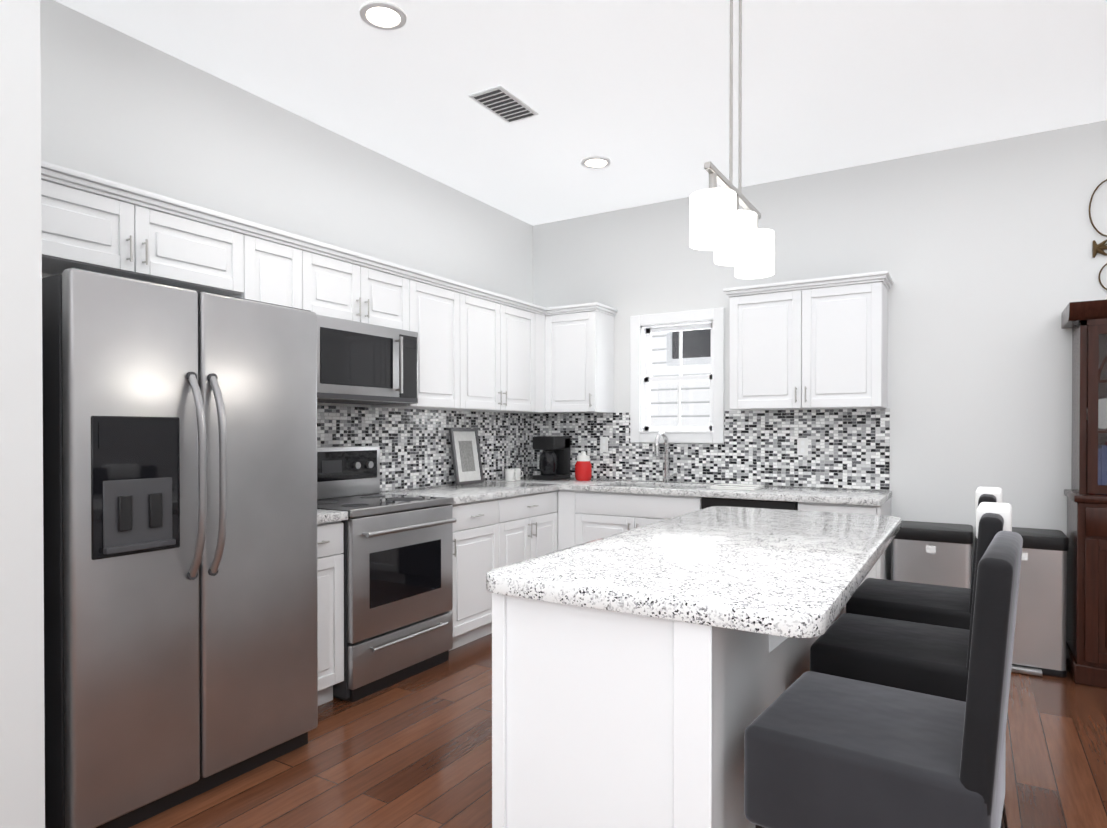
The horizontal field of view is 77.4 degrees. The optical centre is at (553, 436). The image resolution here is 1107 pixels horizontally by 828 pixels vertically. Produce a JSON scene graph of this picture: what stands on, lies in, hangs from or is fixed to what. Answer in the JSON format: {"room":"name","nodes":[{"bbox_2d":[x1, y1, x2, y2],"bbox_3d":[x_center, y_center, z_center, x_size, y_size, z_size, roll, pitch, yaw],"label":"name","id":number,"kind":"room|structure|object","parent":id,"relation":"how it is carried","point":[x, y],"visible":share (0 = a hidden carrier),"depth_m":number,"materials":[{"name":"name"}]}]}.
{"room":"kitchen","nodes":[
{"label":"kitchen","id":0,"kind":"room"},
{"bbox_2d":[0,0,44,827],"bbox_3d":[-3.077,-0.221,0.277,1.050,3.020,4.560,0,1,31],"label":"wall","id":1,"kind":"structure","parent":0,"point":[22,763],"depth_m":1.91,"materials":[{"name":"paint"}]},
{"bbox_2d":[40,0,532,489],"bbox_3d":[-1.222,-0.252,4.215,0.150,3.020,4.100,0,1,31],"label":"wall","id":2,"kind":"structure","parent":0,"point":[117,106],"depth_m":3.50,"materials":[{"name":"paint"}]},
{"bbox_2d":[41,161,248,296],"bbox_3d":[-1.791,-0.813,2.813,0.318,0.326,0.960,0,1,31],"label":"upper cabinet","id":3,"kind":"object","parent":2,"relation":"attached to","point":[90,222],"depth_m":2.74,"materials":[{"name":"white wood"}]},
{"bbox_2d":[238,221,308,309],"bbox_3d":[-1.460,-0.578,3.363,0.318,0.806,0.320,0,1,31],"label":"upper cabinet","id":4,"kind":"object","parent":2,"relation":"attached to","point":[278,259],"depth_m":3.29,"materials":[{"name":"white wood"}]},
{"bbox_2d":[305,238,412,330],"bbox_3d":[-1.181,-0.799,3.823,0.318,0.371,0.760,0,1,31],"label":"upper cabinet","id":5,"kind":"object","parent":2,"relation":"attached to","point":[343,283],"depth_m":3.72,"materials":[{"name":"white wood"}]},
{"bbox_2d":[316,314,417,404],"bbox_3d":[-1.126,-0.401,3.793,0.441,0.415,0.748,0,1,31],"label":"microwave","id":6,"kind":"object","parent":5,"relation":"attached to","point":[362,363],"visible":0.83,"depth_m":3.67,"materials":[{"name":"silver metal"}]},
{"bbox_2d":[371,269,468,410],"bbox_3d":[-0.848,-0.586,4.376,0.318,0.806,0.527,0,1,31],"label":"upper cabinet","id":7,"kind":"object","parent":2,"relation":"attached to","point":[440,305],"depth_m":4.31,"materials":[{"name":"white wood"}]},
{"bbox_2d":[317,405,532,491],"bbox_3d":[-0.927,0.078,4.549,0.009,0.523,2.923,0,1,31],"label":"backsplash","id":8,"kind":"structure","parent":2,"relation":"attached to","point":[415,448],"depth_m":4.62,"materials":[{"name":"tile"}]},
{"bbox_2d":[469,285,536,412],"bbox_3d":[-0.523,-0.590,4.913,0.318,0.806,0.957,0,1,31],"label":"upper cabinet","id":9,"kind":"object","parent":2,"relation":"attached to","point":[502,329],"depth_m":4.87,"materials":[{"name":"white wood"}]},
{"bbox_2d":[523,309,556,413],"bbox_3d":[-0.124,-0.595,5.592,0.298,0.806,0.298,0,1,31],"label":"upper cabinet","id":10,"kind":"object","parent":2,"relation":"attached to","point":[538,310],"depth_m":5.29,"materials":[{"name":"white wood"}]},
{"bbox_2d":[54,0,1106,224],"bbox_3d":[0.576,-1.781,0.364,7.200,0.100,8.810,0,1,31],"label":"ceiling","id":11,"kind":"structure","parent":0,"point":[636,92],"depth_m":3.38,"materials":[{"name":"paint"}]},
{"bbox_2d":[359,1,406,29],"bbox_3d":[-0.706,-1.745,2.863,0.190,0.011,0.190,0,1,31],"label":"recessed light","id":12,"kind":"object","parent":11,"relation":"in","point":[382,15],"visible":1,"depth_m":2.86,"materials":[{"name":"paint"}]},
{"bbox_2d":[469,85,538,122],"bbox_3d":[-0.258,-1.750,3.643,0.200,0.012,0.360,0,1,31],"label":"ceiling vent","id":13,"kind":"object","parent":11,"relation":"in","point":[500,101],"visible":1,"depth_m":3.62,"materials":[{"name":"metal"}]},
{"bbox_2d":[581,156,610,168],"bbox_3d":[0.272,-1.757,4.422,0.190,0.011,0.190,0,1,31],"label":"recessed light","id":14,"kind":"object","parent":11,"relation":"in","point":[594,162],"visible":0.98,"depth_m":4.42,"materials":[{"name":"paint"}]},
{"bbox_2d":[690,0,773,278],"bbox_3d":[0.595,-1.161,2.256,0.136,1.169,0.600,0,1,31],"label":"pendant light","id":15,"kind":"object","parent":11,"relation":"hanging from","point":[726,229],"visible":1,"depth_m":2.20,"materials":[{"name":"white glass"}]},
{"bbox_2d":[130,633,1106,827],"bbox_3d":[0.576,1.339,0.388,7.200,0.100,8.810,0,1,31],"label":"floor","id":16,"kind":"structure","parent":0,"point":[414,751],"depth_m":2.67,"materials":[{"name":"brown wood"}]},
{"bbox_2d":[42,267,317,827],"bbox_3d":[-1.526,0.379,2.639,0.926,1.784,0.910,0,1,31],"label":"refrigerator","id":17,"kind":"object","parent":16,"relation":"on","point":[180,541],"visible":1,"depth_m":2.31,"materials":[{"name":"silver metal"}]},
{"bbox_2d":[317,521,343,705],"bbox_3d":[-1.338,0.829,3.294,0.608,0.874,0.330,0,1,31],"label":"base cabinet","id":18,"kind":"object","parent":16,"relation":"on","point":[330,536],"depth_m":3.22,"materials":[{"name":"white wood"}]},
{"bbox_2d":[317,509,347,523],"bbox_3d":[-1.326,0.371,3.281,0.638,0.040,0.335,0,1,31],"label":"countertop","id":19,"kind":"structure","parent":18,"relation":"on","point":[323,516],"depth_m":3.19,"materials":[{"name":"stone"}]},
{"bbox_2d":[317,446,455,701],"bbox_3d":[-1.003,0.660,3.727,0.697,1.205,0.752,0,1,31],"label":"range","id":20,"kind":"object","parent":16,"relation":"on","point":[398,585],"visible":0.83,"depth_m":3.57,"materials":[{"name":"silver metal"}]},
{"bbox_2d":[449,497,508,650],"bbox_3d":[-0.716,0.820,4.324,0.608,0.874,0.557,0,1,31],"label":"base cabinet","id":21,"kind":"object","parent":16,"relation":"on","point":[491,534],"depth_m":4.16,"materials":[{"name":"white wood"}]},
{"bbox_2d":[509,490,559,564],"bbox_3d":[-0.430,0.817,4.798,0.608,0.874,0.777,0,1,31],"label":"base cabinet","id":22,"kind":"object","parent":16,"relation":"on","point":[533,518],"depth_m":4.68,"materials":[{"name":"white wood"}]},
{"bbox_2d":[380,480,560,504],"bbox_3d":[-0.532,0.360,4.576,0.660,0.040,1.185,0,1,31],"label":"countertop","id":23,"kind":"structure","parent":22,"relation":"on","point":[476,492],"depth_m":4.49,"materials":[{"name":"stone"}]},
{"bbox_2d":[449,428,483,484],"bbox_3d":[-0.619,0.136,4.928,0.082,0.398,0.300,0,1,31],"label":"picture frame","id":24,"kind":"object","parent":23,"relation":"on","point":[466,456],"visible":0.98,"depth_m":4.92,"materials":[{"name":"grey metal"}]},
{"bbox_2d":[497,477,891,505],"bbox_3d":[0.824,0.460,4.825,2.723,0.244,0.642,0,1,31],"label":"countertop","id":25,"kind":"structure","parent":22,"relation":"on","point":[771,493],"depth_m":4.41,"materials":[{"name":"stone"}]},
{"bbox_2d":[505,468,518,480],"bbox_3d":[-0.324,0.289,5.258,0.095,0.089,0.081,0,0,-5],"label":"mug","id":26,"kind":"object","parent":25,"relation":"on","point":[512,474],"depth_m":5.23,"materials":[{"name":"ceramic"}]},
{"bbox_2d":[519,468,522,479],"bbox_3d":[-0.284,0.289,5.363,0.095,0.089,0.081,0,0,-5],"label":"mug","id":27,"kind":"object","parent":25,"relation":"on","point":[520,471],"depth_m":5.34,"materials":[{"name":"ceramic"}]},
{"bbox_2d":[532,436,569,479],"bbox_3d":[-0.022,0.163,5.440,0.200,0.339,0.286,0,1,31],"label":"coffee maker","id":28,"kind":"object","parent":25,"relation":"on","point":[554,461],"visible":1,"depth_m":5.37,"materials":[{"name":"black plastic"}]},
{"bbox_2d":[575,451,591,480],"bbox_3d":[0.230,0.221,5.316,0.130,0.226,0.130,0,1,31],"label":"canister","id":29,"kind":"object","parent":25,"relation":"on","point":[583,468],"visible":1,"depth_m":5.27,"materials":[{"name":"plastic"}]},
{"bbox_2d":[654,431,677,482],"bbox_3d":[0.819,0.146,5.005,0.117,0.380,0.230,0,1,31],"label":"faucet","id":30,"kind":"object","parent":25,"relation":"on","point":[666,477],"visible":1,"depth_m":5.08,"materials":[{"name":"silver metal"}]},
{"bbox_2d":[710,484,762,490],"bbox_3d":[1.209,0.329,4.549,0.290,0.021,0.220,0,1,31],"label":"serving tray","id":31,"kind":"object","parent":25,"relation":"on","point":[738,487],"visible":1,"depth_m":4.50,"materials":[{"name":"ceramic"}]},
{"bbox_2d":[492,594,810,827],"bbox_3d":[0.620,0.831,2.373,0.803,0.884,1.872,0,1,31],"label":"kitchen island","id":32,"kind":"object","parent":16,"relation":"on","point":[645,676],"depth_m":1.63,"materials":[{"name":"white wood"}]},
{"bbox_2d":[486,506,900,645],"bbox_3d":[0.647,0.365,2.353,0.830,0.045,1.900,0,1,31],"label":"island countertop","id":33,"kind":"structure","parent":32,"relation":"on","point":[790,575],"depth_m":1.80,"materials":[{"name":"white stone"}]},
{"bbox_2d":[701,497,797,509],"bbox_3d":[1.343,0.819,4.513,0.590,0.873,0.646,0,1,31],"label":"dishwasher","id":34,"kind":"object","parent":16,"relation":"on","point":[706,502],"visible":0.04,"depth_m":4.25,"materials":[{"name":"black plastic"}]},
{"bbox_2d":[798,498,890,585],"bbox_3d":[1.802,0.821,4.258,0.450,0.874,0.608,0,1,31],"label":"base cabinet","id":35,"kind":"object","parent":16,"relation":"on","point":[881,569],"depth_m":4.01,"materials":[{"name":"white wood"}]},
{"bbox_2d":[744,531,1022,827],"bbox_3d":[0.734,0.745,1.507,0.497,1.069,0.450,0,1,36],"label":"stool","id":36,"kind":"object","parent":16,"relation":"on","point":[821,750],"visible":1,"depth_m":1.36,"materials":[{"name":"fabric"}]},
{"bbox_2d":[810,502,1011,827],"bbox_3d":[1.086,0.734,2.090,0.497,1.082,0.450,0,1,34],"label":"stool","id":37,"kind":"object","parent":16,"relation":"on","point":[929,659],"visible":0.4,"depth_m":1.97,"materials":[{"name":"fabric"}]},
{"bbox_2d":[846,486,1001,629],"bbox_3d":[1.433,0.730,2.663,0.497,1.082,0.450,0,1,33],"label":"stool","id":38,"kind":"object","parent":16,"relation":"on","point":[940,605],"visible":0.17,"depth_m":2.55,"materials":[{"name":"fabric"}]},
{"bbox_2d":[893,521,972,588],"bbox_3d":[2.228,0.892,4.065,0.410,0.735,0.408,0,1,31],"label":"trash can","id":39,"kind":"object","parent":16,"relation":"on","point":[933,553],"visible":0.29,"depth_m":3.94,"materials":[{"name":"silver metal"}]},
{"bbox_2d":[1011,527,1068,677],"bbox_3d":[2.596,0.894,3.842,0.410,0.735,0.408,0,1,31],"label":"trash can","id":40,"kind":"object","parent":16,"relation":"on","point":[1039,647],"visible":0.5,"depth_m":3.67,"materials":[{"name":"silver metal"}]},
{"bbox_2d":[1061,299,1106,687],"bbox_3d":[3.231,0.282,3.438,1.100,1.965,0.488,0,1,31],"label":"china cabinet","id":41,"kind":"object","parent":16,"relation":"on","point":[1086,607],"visible":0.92,"depth_m":3.57,"materials":[{"name":"brown wood"}]},
{"bbox_2d":[533,120,1106,579],"bbox_3d":[2.816,-0.251,4.081,7.200,3.020,0.150,0,1,31],"label":"wall","id":42,"kind":"structure","parent":0,"point":[981,254],"depth_m":4.24,"materials":[{"name":"paint"}]},
{"bbox_2d":[541,302,616,413],"bbox_3d":[0.203,-0.594,5.382,0.440,0.806,0.318,0,1,31],"label":"upper cabinet","id":43,"kind":"object","parent":42,"relation":"attached to","point":[577,341],"depth_m":5.25,"materials":[{"name":"white wood"}]},
{"bbox_2d":[630,308,723,442],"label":"window","id":44,"kind":"structure","parent":42,"relation":"in","point":[713,432],"depth_m":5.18,"materials":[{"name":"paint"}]},
{"bbox_2d":[533,408,889,490],"bbox_3d":[0.986,0.074,5.095,2.698,0.523,0.009,0,1,31],"label":"backsplash","id":45,"kind":"structure","parent":42,"relation":"attached to","point":[848,448],"depth_m":4.83,"materials":[{"name":"tile"}]},
{"bbox_2d":[600,437,607,451],"bbox_3d":[0.399,0.059,5.440,0.070,0.120,0.008,0,1,31],"label":"electrical outlet","id":46,"kind":"object","parent":45,"relation":"attached to","point":[603,444],"visible":1,"depth_m":5.44,"materials":[{"name":"white plastic"}]},
{"bbox_2d":[797,438,807,455],"bbox_3d":[1.683,0.065,4.664,0.070,0.120,0.008,0,1,31],"label":"electrical outlet","id":47,"kind":"object","parent":45,"relation":"attached to","point":[802,446],"visible":1,"depth_m":4.66,"materials":[{"name":"white plastic"}]},
{"bbox_2d":[725,271,888,410],"bbox_3d":[1.652,-0.587,4.507,0.926,0.806,0.318,0,1,31],"label":"upper cabinet","id":48,"kind":"object","parent":42,"relation":"attached to","point":[814,343],"depth_m":4.35,"materials":[{"name":"white wood"}]},
{"bbox_2d":[1089,179,1106,289],"bbox_3d":[3.169,-1.148,3.759,0.407,0.780,0.032,0,1,31],"label":"artwork","id":49,"kind":"object","parent":42,"relation":"attached to","point":[1099,247],"visible":1,"depth_m":3.84,"materials":[{"name":"brown metal"}]}
]}

